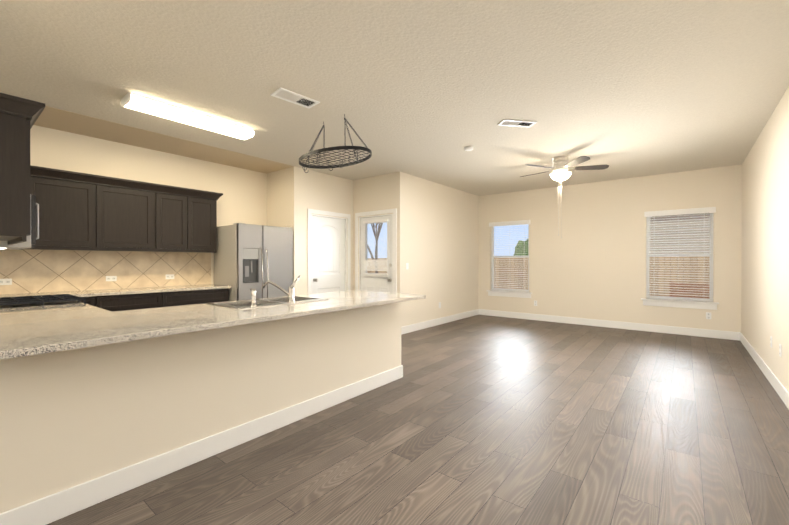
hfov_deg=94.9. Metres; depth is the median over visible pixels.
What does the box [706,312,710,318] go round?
electrical outlet
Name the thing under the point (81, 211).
upper cabinet
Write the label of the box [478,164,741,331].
wall
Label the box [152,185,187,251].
upper cabinet
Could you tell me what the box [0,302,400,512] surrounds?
wall
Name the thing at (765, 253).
wall
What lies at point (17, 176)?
upper cabinet
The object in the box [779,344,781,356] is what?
electrical outlet
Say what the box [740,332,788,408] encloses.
baseboard
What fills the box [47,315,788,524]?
floor
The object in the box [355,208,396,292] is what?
door frame
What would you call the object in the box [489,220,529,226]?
blind valance
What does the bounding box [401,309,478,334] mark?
baseboard
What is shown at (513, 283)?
window blind
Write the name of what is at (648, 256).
window
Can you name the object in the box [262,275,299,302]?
faucet
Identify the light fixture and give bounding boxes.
[121,92,254,139]
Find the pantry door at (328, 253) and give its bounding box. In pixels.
[312,216,344,293]
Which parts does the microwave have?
handle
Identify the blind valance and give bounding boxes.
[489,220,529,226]
[644,207,715,216]
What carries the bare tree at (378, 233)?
on the ground
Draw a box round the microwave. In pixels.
[0,195,38,249]
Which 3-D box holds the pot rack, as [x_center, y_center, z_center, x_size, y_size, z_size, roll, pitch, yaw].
[-0.670,-1.302,3.964,1.011,0.561,0.580,0,0,39]
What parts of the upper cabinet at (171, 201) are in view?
door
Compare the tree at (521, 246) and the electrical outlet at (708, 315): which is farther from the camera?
the tree at (521, 246)
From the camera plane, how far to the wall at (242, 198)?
5.13 m
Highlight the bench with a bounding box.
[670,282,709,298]
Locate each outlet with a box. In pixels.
[0,279,11,284]
[106,276,116,280]
[166,274,173,278]
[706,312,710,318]
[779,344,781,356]
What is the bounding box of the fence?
[367,257,709,296]
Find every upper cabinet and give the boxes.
[0,93,35,240]
[31,166,95,248]
[96,175,155,248]
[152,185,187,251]
[188,189,219,252]
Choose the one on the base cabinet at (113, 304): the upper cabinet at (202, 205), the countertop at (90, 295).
the countertop at (90, 295)
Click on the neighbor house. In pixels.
(654, 223)
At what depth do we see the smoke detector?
4.96 m
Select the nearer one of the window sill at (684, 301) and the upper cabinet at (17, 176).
the upper cabinet at (17, 176)
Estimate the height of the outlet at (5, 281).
0.070 m
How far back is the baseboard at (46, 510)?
2.21 m
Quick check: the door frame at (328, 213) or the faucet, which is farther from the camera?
the door frame at (328, 213)
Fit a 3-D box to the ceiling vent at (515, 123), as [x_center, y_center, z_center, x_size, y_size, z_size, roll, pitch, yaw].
[1.390,-1.576,4.105,0.400,0.012,0.160,0,0,-10]
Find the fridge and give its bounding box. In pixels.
[214,223,292,300]
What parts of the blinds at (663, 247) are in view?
right window blind bottom rail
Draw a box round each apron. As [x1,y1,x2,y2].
[488,292,530,297]
[643,300,716,309]
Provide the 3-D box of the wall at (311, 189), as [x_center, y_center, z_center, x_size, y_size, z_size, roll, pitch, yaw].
[-1.242,-0.164,6.625,0.150,2.860,1.520,0,0,39]
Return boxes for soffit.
[34,106,293,173]
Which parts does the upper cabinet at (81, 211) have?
door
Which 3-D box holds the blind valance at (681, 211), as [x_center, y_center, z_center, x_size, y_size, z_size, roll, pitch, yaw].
[4.992,-0.885,6.368,0.985,0.095,0.030,0,0,39]
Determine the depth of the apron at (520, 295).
8.26 m
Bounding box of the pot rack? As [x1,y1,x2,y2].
[299,114,371,172]
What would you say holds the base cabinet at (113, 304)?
on the floor
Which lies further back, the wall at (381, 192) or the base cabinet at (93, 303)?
the wall at (381, 192)
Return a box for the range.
[0,294,89,308]
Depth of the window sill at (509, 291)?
8.23 m
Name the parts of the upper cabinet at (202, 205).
crown, door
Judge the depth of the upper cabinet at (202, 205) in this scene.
5.28 m
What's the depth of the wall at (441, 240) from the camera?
7.36 m
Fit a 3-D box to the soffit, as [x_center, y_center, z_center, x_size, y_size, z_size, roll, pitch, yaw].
[-3.103,-1.584,4.811,0.799,0.004,3.628,0,0,39]
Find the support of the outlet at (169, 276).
attached to the backsplash
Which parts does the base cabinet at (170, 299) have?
drawer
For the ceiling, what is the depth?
3.07 m
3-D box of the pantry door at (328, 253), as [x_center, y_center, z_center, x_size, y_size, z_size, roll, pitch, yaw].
[-1.213,0.221,6.623,0.040,2.078,0.798,0,0,39]
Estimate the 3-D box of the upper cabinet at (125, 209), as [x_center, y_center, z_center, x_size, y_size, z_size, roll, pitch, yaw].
[-3.508,-0.605,4.668,0.348,0.860,0.616,0,0,39]
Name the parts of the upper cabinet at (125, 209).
door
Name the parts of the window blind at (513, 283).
left window blind bottom rail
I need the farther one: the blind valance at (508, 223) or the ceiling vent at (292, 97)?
the blind valance at (508, 223)
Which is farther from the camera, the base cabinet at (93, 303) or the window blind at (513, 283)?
the window blind at (513, 283)
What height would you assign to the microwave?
0.434 m
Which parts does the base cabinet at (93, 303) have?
drawer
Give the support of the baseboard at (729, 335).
attached to the wall at (590, 263)
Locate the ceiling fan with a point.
(560, 173)
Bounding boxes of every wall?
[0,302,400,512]
[30,125,266,292]
[267,168,288,226]
[289,166,352,295]
[353,171,404,326]
[405,173,478,325]
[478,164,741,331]
[741,86,788,391]
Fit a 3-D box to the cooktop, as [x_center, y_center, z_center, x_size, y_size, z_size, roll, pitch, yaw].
[-3.192,0.372,3.156,0.752,0.012,0.690,0,0,39]
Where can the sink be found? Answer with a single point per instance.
(283, 300)
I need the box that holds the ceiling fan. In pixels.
[521,156,608,237]
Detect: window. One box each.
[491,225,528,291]
[492,224,528,291]
[646,214,712,301]
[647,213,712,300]
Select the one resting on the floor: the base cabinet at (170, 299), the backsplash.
the base cabinet at (170, 299)
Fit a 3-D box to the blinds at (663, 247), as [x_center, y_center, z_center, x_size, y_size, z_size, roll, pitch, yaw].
[5.035,-0.106,6.425,0.919,1.523,0.088,0,0,39]
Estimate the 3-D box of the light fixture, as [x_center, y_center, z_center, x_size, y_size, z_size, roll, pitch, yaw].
[-2.157,-1.541,3.913,0.258,0.080,1.250,0,0,39]
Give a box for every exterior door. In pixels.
[361,215,391,292]
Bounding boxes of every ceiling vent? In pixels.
[270,87,319,107]
[498,119,536,126]
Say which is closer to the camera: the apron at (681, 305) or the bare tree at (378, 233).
the apron at (681, 305)
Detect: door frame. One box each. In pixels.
[308,209,350,293]
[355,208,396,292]
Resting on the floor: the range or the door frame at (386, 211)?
the range
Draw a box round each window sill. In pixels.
[487,290,531,293]
[641,298,718,303]
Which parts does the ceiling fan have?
lamp shade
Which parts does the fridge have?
door, handle, handle, door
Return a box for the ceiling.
[0,0,788,195]
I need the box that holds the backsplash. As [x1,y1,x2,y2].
[0,249,210,293]
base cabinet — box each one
[80,301,95,306]
[96,293,163,311]
[164,289,228,306]
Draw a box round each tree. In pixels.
[367,223,382,272]
[513,239,527,255]
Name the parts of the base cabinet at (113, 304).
drawer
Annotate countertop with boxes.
[0,275,425,359]
[0,285,230,300]
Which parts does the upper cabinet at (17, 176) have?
kitchen mount crown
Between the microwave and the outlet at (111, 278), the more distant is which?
the outlet at (111, 278)
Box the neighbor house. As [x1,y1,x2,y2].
[649,218,709,253]
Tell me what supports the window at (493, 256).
in the wall at (590, 263)
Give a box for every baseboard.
[0,365,402,524]
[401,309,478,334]
[479,309,739,340]
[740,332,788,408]
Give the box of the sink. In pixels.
[206,296,328,308]
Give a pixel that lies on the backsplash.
(31, 270)
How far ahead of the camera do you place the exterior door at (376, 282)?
6.74 m
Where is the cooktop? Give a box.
[0,299,89,308]
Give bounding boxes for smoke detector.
[464,146,473,150]
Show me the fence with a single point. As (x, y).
(514, 278)

